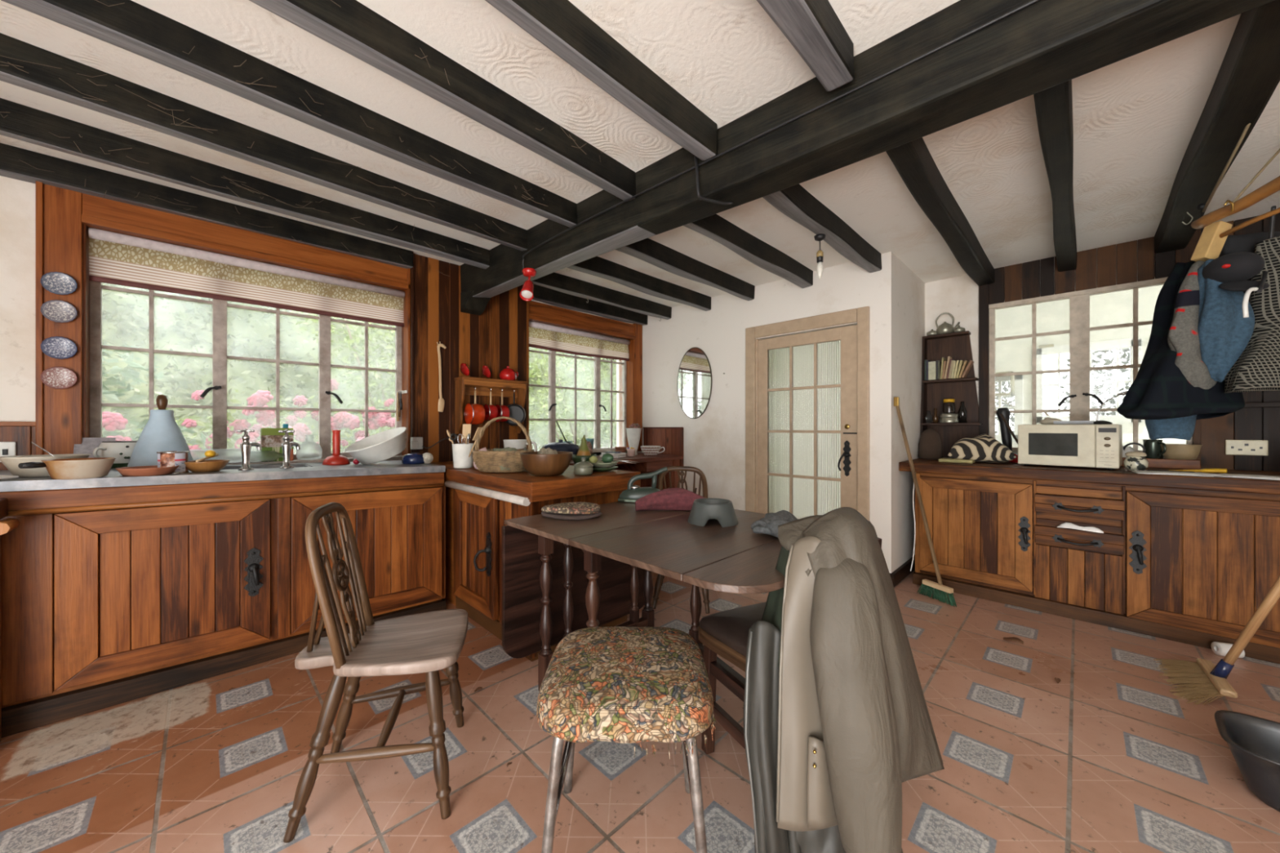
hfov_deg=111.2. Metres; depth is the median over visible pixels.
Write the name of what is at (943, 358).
paperback book
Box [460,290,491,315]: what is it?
beam
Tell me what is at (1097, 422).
desk lamp
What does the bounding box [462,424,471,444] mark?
wooden spatula
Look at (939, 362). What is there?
paperback book
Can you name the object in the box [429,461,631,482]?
countertop
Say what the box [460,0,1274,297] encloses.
beam
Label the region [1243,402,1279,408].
trim
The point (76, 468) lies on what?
saucepan
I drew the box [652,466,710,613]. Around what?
chair
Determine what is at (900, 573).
baseboard
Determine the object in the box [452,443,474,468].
utensil crock
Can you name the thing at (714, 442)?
wall
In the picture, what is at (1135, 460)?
jar
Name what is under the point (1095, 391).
tree
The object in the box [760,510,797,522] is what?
glove
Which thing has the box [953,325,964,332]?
pot
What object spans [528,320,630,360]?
roller blind
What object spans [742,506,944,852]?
coat
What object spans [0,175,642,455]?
wall
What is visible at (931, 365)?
paperback book
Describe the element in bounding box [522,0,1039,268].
cable
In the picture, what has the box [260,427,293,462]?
packet
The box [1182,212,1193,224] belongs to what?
ceiling hook
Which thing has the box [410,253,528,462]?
wood wall paneling
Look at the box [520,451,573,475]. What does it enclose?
serving bowl
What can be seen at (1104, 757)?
floor
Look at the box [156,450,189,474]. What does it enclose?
tin
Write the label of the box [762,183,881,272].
beam
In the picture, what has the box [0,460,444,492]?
countertop
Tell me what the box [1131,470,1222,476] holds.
loose papers
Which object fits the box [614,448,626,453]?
flower pot
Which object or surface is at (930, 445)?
tea cosy
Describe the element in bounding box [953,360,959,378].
paperback book
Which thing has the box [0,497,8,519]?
countertop
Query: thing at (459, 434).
wire whisk
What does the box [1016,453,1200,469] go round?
plank
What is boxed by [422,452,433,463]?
ball
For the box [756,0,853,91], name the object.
beam
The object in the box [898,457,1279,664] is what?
base cabinet
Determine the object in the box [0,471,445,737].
base cabinet
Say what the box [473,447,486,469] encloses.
paper packet
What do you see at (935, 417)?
oil bottle
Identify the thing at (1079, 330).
window
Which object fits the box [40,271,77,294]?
wall plate
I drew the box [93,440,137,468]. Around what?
enamel pot
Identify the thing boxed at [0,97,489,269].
beam
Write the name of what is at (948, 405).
jar
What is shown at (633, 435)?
vase
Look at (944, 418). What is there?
round tin
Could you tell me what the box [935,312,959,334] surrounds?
kettle
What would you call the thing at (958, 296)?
wall
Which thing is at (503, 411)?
saucepan
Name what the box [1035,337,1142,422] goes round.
window
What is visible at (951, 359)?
paperback book
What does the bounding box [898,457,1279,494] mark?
countertop
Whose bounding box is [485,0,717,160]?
beam
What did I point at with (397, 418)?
wooden spatula
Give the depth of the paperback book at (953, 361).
3.52 m
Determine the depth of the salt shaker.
3.67 m
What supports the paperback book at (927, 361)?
on the corner shelf at (956, 345)
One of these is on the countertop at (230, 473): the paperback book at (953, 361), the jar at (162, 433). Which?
the jar at (162, 433)
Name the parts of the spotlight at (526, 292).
lamp shade, bulb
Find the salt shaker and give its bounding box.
[925,410,932,422]
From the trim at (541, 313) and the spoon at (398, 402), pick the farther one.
the trim at (541, 313)
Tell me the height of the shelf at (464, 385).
0.425 m
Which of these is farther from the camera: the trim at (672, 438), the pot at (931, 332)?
the trim at (672, 438)
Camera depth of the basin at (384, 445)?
2.62 m
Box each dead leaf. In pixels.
[1003,636,1023,644]
[1054,677,1060,683]
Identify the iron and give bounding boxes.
[617,466,667,502]
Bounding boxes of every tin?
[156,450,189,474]
[939,413,958,422]
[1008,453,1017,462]
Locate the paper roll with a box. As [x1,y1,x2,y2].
[1210,641,1244,658]
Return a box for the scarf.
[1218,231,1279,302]
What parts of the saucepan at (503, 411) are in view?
handle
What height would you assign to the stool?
0.526 m
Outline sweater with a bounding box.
[1167,260,1217,389]
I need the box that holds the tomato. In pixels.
[352,458,359,464]
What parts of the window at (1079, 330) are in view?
handle, handle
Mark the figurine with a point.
(1006, 439)
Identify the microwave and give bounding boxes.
[1017,424,1122,470]
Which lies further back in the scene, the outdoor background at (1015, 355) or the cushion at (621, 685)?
the outdoor background at (1015, 355)
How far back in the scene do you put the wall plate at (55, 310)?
2.04 m
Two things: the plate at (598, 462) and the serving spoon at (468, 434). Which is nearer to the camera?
the plate at (598, 462)
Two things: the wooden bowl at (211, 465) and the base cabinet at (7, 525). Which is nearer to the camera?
the base cabinet at (7, 525)
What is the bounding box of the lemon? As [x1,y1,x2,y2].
[589,455,597,462]
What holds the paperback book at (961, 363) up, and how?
on the corner shelf at (956, 345)
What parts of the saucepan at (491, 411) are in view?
handle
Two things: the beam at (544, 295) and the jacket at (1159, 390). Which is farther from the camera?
the beam at (544, 295)
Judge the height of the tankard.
0.120 m
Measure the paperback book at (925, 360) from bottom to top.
0.171 m
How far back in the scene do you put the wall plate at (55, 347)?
2.04 m
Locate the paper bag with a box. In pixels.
[1039,417,1062,424]
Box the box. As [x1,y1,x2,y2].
[1053,420,1094,424]
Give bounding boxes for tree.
[995,348,1129,434]
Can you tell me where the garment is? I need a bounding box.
[1197,258,1254,382]
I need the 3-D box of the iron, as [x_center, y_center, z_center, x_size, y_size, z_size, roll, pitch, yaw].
[0.015,0.294,2.280,0.262,0.178,0.126,0,0,-7]
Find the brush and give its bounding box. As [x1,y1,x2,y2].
[195,449,218,462]
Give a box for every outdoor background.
[102,282,395,456]
[995,284,1186,450]
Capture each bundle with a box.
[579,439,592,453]
[599,452,626,457]
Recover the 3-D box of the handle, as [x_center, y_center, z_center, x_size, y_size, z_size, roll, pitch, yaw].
[2.589,-0.656,1.807,0.442,0.448,0.062,0,0,-28]
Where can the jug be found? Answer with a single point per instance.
(513, 443)
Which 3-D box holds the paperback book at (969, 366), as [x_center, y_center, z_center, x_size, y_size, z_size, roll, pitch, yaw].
[2.598,-0.459,3.477,0.071,0.134,0.086,0,0,45]
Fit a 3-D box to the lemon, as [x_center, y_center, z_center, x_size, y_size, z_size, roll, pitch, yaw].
[-0.273,0.190,2.569,0.050,0.046,0.049,0,0,-2]
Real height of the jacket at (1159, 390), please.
0.773 m
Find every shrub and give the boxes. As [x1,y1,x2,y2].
[291,310,395,450]
[528,349,616,450]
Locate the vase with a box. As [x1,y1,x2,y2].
[626,428,641,455]
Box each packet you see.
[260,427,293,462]
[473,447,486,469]
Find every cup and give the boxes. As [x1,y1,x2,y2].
[322,455,350,465]
[586,438,594,449]
[626,448,635,456]
[640,445,664,455]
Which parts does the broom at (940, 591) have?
handle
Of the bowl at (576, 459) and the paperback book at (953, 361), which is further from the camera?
the paperback book at (953, 361)
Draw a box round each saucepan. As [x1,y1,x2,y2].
[17,457,115,479]
[463,386,485,424]
[483,387,497,421]
[495,388,509,422]
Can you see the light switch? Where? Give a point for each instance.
(6, 448)
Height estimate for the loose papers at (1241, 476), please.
0.008 m
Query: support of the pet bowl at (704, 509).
on the table
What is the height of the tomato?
0.032 m
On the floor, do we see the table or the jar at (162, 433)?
the table
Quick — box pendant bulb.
[813,233,825,278]
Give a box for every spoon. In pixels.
[397,391,400,417]
[436,341,446,412]
[446,429,453,444]
[466,433,470,444]
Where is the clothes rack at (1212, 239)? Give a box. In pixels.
[1191,123,1279,262]
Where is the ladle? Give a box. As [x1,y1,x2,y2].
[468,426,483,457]
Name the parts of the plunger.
handle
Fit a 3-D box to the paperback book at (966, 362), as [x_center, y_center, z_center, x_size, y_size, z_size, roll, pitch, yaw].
[2.580,-0.460,3.495,0.054,0.137,0.086,0,0,45]
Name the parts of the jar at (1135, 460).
cloth lid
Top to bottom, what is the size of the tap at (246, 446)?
0.204 m
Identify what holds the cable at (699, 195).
attached to the beam at (1043, 45)
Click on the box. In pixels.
(1075, 422)
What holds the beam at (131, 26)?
attached to the ceiling
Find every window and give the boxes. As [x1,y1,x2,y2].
[89,280,401,460]
[528,320,626,451]
[989,282,1192,452]
[995,374,1023,441]
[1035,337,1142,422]
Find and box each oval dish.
[460,363,469,375]
[481,365,490,377]
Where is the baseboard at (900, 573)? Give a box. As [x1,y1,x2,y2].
[889,555,915,586]
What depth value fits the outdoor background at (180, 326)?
6.62 m
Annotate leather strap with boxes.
[1000,413,1017,444]
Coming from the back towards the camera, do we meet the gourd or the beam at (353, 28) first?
the gourd
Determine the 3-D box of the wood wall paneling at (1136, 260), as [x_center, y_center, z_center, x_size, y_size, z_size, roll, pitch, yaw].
[3.482,-0.490,2.712,2.208,1.500,0.040,0,0,45]
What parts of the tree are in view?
stem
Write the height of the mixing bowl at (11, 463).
0.137 m
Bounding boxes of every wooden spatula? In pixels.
[396,391,399,421]
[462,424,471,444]
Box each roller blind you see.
[88,227,404,327]
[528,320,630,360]
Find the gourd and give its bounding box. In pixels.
[577,434,591,455]
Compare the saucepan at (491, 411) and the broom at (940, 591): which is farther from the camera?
the saucepan at (491, 411)
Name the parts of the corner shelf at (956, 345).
panel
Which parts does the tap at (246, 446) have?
spout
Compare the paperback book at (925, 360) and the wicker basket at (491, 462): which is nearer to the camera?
the wicker basket at (491, 462)
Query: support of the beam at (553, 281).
attached to the ceiling
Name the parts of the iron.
handle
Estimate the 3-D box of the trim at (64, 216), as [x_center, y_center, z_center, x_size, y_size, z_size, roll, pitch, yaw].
[-2.278,-0.441,2.643,0.240,1.402,1.587,0,0,45]
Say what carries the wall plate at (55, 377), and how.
attached to the wall at (17, 197)
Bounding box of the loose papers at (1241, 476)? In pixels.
[1213,473,1279,479]
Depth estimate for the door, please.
3.55 m
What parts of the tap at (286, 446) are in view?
spout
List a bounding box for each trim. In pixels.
[0,422,35,470]
[35,181,410,455]
[226,455,403,464]
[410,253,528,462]
[528,300,642,451]
[643,426,684,466]
[745,306,869,521]
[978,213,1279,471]
[988,276,1168,308]
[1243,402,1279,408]
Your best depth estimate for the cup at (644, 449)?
4.31 m
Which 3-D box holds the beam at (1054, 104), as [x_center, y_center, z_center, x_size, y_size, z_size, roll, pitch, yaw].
[2.081,-1.182,2.162,0.101,0.137,2.800,0,0,45]
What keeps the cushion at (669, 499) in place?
on the table
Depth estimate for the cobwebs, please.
1.78 m
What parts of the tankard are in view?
handle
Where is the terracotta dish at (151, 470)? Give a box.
[115,465,179,476]
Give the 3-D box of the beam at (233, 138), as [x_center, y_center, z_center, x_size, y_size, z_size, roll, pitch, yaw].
[-1.973,-1.182,1.478,0.091,0.136,3.703,0,0,44]
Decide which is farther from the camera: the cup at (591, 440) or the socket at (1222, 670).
the cup at (591, 440)
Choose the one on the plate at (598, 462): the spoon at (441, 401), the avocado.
the avocado
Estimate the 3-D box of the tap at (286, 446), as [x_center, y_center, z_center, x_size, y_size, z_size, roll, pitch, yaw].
[-1.854,0.114,2.328,0.062,0.204,0.096,0,0,38]
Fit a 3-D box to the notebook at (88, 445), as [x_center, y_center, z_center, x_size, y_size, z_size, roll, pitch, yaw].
[-2.634,0.121,2.118,0.125,0.142,0.072,0,0,-45]
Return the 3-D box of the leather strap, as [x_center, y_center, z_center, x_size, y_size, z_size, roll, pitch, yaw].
[2.742,0.039,3.226,0.149,0.287,0.045,0,0,45]
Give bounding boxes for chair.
[283,502,468,843]
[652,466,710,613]
[698,537,881,755]
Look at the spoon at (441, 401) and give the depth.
3.23 m
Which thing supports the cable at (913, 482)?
hanging from the base cabinet at (1190, 560)
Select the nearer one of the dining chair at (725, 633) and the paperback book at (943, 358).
the dining chair at (725, 633)
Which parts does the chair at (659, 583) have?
leg, leg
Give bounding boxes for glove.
[751,519,788,537]
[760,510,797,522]
[1168,468,1226,473]
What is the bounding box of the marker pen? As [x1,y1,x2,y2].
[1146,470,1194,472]
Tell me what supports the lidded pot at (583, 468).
on the countertop
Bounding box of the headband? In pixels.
[1123,442,1145,453]
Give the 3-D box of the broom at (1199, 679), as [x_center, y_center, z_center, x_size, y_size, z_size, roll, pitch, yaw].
[2.547,0.442,1.755,0.608,1.352,0.450,0,0,45]
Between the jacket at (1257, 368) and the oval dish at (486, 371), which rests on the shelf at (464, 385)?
the oval dish at (486, 371)
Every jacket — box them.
[1116,261,1244,419]
[1224,235,1279,392]
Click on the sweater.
(1183, 338)
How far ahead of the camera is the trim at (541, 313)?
4.69 m
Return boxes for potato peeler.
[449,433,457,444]
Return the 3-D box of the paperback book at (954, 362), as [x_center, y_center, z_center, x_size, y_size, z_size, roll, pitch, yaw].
[2.538,-0.462,3.537,0.033,0.141,0.086,0,0,45]
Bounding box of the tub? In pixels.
[1214,710,1279,812]
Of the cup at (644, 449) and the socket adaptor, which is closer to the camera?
the socket adaptor
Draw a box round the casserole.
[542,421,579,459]
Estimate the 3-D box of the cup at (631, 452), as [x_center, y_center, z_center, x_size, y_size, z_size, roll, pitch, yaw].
[-0.085,0.244,4.229,0.080,0.075,0.080,0,0,45]
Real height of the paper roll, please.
0.062 m
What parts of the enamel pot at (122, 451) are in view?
handle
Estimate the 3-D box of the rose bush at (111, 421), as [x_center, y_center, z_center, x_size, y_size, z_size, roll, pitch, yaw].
[-2.837,0.520,4.062,2.692,1.951,1.471,0,0,-39]
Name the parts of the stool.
leg, leg, leg, leg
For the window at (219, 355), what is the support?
in the wall at (17, 197)
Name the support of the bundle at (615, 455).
on the base cabinet at (648, 464)
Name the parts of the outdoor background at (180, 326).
stem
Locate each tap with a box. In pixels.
[236,428,262,470]
[278,429,300,468]
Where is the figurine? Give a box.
[995,407,1012,451]
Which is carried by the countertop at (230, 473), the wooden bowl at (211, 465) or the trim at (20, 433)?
the wooden bowl at (211, 465)
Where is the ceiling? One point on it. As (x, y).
(1135, 117)
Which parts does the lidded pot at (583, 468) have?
lid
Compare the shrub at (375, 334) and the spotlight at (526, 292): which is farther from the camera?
the shrub at (375, 334)
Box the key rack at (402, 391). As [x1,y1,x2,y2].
[397,390,407,394]
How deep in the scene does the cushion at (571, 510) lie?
1.83 m
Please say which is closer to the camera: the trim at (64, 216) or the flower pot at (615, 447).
the trim at (64, 216)
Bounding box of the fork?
[613,460,639,462]
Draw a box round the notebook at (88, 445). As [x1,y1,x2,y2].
[73,437,115,457]
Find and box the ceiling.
[0,0,1279,306]
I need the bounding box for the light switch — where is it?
[0,441,16,462]
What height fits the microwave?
0.270 m
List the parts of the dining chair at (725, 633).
leg, seat frame, seat, leg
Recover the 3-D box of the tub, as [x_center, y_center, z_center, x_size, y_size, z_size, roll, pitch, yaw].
[2.075,1.038,1.192,0.309,0.160,0.618,0,0,-42]
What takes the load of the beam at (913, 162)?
attached to the ceiling
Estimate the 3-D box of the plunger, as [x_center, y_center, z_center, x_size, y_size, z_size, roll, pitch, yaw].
[-1.814,0.119,2.620,0.140,0.206,0.139,0,0,45]
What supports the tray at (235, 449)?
on the trim at (396, 457)
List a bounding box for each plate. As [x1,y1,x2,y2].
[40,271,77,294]
[40,299,77,322]
[40,336,77,359]
[40,366,77,389]
[586,460,617,465]
[592,463,617,468]
[592,466,617,471]
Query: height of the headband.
0.102 m
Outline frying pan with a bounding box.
[505,389,525,426]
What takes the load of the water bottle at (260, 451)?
on the trim at (396, 457)
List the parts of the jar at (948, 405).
lid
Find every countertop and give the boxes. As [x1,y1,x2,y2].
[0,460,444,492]
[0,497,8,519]
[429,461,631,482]
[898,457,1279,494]
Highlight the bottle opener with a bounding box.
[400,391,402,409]
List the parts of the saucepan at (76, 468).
handle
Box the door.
[757,324,857,519]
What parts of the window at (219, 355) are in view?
handle, handle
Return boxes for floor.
[0,569,1279,852]
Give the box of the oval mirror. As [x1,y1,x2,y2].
[677,346,712,418]
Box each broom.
[893,396,956,607]
[1153,575,1279,705]
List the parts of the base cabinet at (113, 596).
door, moulding, handle, door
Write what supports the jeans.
hanging from the jacket at (1159, 390)
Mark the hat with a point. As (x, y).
(1234, 269)
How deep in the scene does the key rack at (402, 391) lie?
3.11 m
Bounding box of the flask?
[296,435,322,459]
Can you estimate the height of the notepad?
0.010 m
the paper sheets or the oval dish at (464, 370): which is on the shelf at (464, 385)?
the oval dish at (464, 370)
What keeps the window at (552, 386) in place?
in the wall at (17, 197)
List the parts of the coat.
inside panel, panel, panel, panel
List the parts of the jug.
handle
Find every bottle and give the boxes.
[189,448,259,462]
[249,450,283,462]
[282,423,288,427]
[932,408,937,422]
[958,401,967,422]
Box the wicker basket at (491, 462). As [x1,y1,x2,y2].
[471,416,534,472]
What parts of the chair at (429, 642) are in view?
leg, leg, seat, leg, leg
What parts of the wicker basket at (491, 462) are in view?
handle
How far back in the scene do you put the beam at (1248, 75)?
1.58 m
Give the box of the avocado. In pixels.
[601,453,613,462]
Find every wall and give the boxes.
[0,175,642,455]
[642,251,924,573]
[924,244,1164,458]
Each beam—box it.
[0,32,527,250]
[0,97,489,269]
[0,142,413,268]
[1,0,577,227]
[248,0,635,201]
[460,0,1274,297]
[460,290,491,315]
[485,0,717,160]
[531,272,671,319]
[532,284,647,324]
[566,256,711,311]
[615,238,755,300]
[683,213,813,288]
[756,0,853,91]
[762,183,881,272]
[885,137,995,285]
[1033,79,1076,271]
[1154,0,1279,253]
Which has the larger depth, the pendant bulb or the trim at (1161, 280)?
the trim at (1161, 280)
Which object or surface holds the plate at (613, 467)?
on the countertop
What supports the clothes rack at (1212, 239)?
hanging from the ceiling
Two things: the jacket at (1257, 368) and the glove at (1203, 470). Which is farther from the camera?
the glove at (1203, 470)
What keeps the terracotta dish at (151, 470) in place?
on the countertop at (230, 473)
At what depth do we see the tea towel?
3.11 m
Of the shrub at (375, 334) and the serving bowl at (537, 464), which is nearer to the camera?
the serving bowl at (537, 464)
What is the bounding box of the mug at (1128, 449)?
[1122,445,1134,457]
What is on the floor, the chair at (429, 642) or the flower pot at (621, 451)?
the chair at (429, 642)
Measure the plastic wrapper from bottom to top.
0.038 m
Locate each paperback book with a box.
[924,360,926,380]
[926,360,930,380]
[928,361,936,380]
[936,360,937,379]
[937,360,941,379]
[939,357,946,379]
[942,360,946,379]
[943,356,951,379]
[946,358,953,379]
[948,360,954,378]
[951,360,956,378]
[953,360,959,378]
[955,360,964,378]
[958,360,968,377]
[961,360,973,377]
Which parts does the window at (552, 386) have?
handle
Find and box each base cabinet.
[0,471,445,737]
[0,497,19,742]
[429,461,639,662]
[569,453,683,489]
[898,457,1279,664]
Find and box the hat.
[1202,251,1270,291]
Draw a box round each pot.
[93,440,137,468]
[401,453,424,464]
[499,365,518,380]
[573,458,593,475]
[614,446,626,449]
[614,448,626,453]
[926,328,937,336]
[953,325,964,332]
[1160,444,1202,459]
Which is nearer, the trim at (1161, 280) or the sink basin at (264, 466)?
the sink basin at (264, 466)
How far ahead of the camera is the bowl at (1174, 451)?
2.67 m
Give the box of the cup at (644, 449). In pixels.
[640,445,664,455]
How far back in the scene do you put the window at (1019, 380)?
5.30 m
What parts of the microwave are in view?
control panel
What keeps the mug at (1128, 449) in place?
on the plank
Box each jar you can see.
[127,394,193,466]
[942,399,955,413]
[1123,451,1148,471]
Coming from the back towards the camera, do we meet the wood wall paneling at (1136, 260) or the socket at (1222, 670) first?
the wood wall paneling at (1136, 260)
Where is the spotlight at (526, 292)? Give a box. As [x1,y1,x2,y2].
[520,267,536,301]
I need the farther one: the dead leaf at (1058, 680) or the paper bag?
the paper bag
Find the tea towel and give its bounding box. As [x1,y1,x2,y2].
[938,457,975,463]
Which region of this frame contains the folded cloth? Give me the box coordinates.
[493,447,516,470]
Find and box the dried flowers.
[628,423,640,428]
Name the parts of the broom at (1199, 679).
handle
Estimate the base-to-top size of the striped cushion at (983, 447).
0.201 m
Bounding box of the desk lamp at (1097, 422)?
[1093,390,1128,424]
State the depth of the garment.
1.89 m
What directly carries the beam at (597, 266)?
attached to the ceiling
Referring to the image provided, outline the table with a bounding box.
[502,501,798,691]
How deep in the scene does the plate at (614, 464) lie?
2.50 m
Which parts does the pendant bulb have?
glass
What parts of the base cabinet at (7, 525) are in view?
moulding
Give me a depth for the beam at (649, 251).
3.18 m
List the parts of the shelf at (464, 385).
panel, hook rail, rail, panel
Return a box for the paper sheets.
[0,475,18,479]
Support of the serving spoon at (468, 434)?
in the utensil crock
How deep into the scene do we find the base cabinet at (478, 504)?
2.37 m
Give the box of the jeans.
[1144,414,1196,440]
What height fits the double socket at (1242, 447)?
0.090 m
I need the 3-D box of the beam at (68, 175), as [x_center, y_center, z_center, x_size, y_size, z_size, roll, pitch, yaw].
[-2.779,-1.184,1.973,0.098,0.131,3.260,0,0,45]
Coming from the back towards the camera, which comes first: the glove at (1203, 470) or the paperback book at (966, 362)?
the paperback book at (966, 362)
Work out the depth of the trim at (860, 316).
3.49 m
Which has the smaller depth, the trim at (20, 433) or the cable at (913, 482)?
the trim at (20, 433)
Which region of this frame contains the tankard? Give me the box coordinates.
[1142,439,1166,458]
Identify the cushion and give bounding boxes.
[536,626,713,743]
[541,502,602,519]
[635,488,705,511]
[947,433,1015,462]
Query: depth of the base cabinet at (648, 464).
4.28 m
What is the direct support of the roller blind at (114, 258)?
attached to the window at (219, 355)
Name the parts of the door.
glass, handle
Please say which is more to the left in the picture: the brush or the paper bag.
the brush
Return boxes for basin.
[222,464,311,469]
[344,426,406,464]
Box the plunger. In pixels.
[322,430,350,465]
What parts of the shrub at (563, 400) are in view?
stem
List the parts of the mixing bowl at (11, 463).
whisk handle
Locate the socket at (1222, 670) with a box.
[1209,658,1234,679]
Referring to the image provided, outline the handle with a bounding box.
[1242,205,1275,317]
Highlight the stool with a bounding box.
[536,626,716,852]
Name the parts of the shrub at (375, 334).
stem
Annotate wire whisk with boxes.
[457,434,464,444]
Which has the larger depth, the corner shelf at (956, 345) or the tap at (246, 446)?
the corner shelf at (956, 345)
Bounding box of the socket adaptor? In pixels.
[410,435,455,449]
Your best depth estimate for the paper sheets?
1.62 m
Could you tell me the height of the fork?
0.016 m
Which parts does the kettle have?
handle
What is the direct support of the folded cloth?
in the wicker basket at (491, 462)
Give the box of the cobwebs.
[0,0,604,275]
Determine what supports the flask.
on the trim at (396, 457)
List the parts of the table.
leg, leg, leg, leg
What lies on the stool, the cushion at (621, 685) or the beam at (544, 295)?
the cushion at (621, 685)
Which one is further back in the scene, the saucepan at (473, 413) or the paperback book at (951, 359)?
the paperback book at (951, 359)
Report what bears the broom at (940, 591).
on the floor
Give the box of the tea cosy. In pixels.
[918,428,942,459]
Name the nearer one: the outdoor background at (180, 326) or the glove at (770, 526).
the glove at (770, 526)
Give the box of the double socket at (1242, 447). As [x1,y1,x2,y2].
[1225,440,1268,455]
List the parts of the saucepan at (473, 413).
handle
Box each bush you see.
[102,344,207,457]
[102,378,395,457]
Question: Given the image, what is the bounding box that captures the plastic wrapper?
[1057,522,1103,533]
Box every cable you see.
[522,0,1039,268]
[693,155,733,204]
[910,482,915,571]
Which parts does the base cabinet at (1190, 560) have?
door, handle, handle, handle, drawer, drawer, handle, door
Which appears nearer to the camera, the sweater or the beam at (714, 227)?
the sweater
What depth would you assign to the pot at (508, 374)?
3.50 m
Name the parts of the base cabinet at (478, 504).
door, handle, moulding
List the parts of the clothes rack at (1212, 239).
rail, rail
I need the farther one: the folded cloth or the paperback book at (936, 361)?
the paperback book at (936, 361)
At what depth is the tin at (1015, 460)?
3.10 m
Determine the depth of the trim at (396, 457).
2.74 m
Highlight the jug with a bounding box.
[502,439,537,451]
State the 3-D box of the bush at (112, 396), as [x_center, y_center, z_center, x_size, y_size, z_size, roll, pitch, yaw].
[-4.385,0.382,3.099,1.531,2.215,2.101,0,0,45]
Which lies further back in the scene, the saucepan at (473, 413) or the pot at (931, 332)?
the pot at (931, 332)
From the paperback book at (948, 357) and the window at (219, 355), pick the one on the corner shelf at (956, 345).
the paperback book at (948, 357)
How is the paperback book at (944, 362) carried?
on the corner shelf at (956, 345)
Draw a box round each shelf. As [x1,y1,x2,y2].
[453,376,528,434]
[920,330,982,457]
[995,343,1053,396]
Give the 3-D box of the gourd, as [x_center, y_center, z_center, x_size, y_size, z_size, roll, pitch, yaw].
[-0.343,0.135,2.683,0.086,0.181,0.086,0,0,35]
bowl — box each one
[0,441,91,477]
[183,459,229,472]
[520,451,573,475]
[572,453,596,464]
[687,497,738,527]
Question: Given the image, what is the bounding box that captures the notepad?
[605,451,621,453]
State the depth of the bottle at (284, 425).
2.72 m

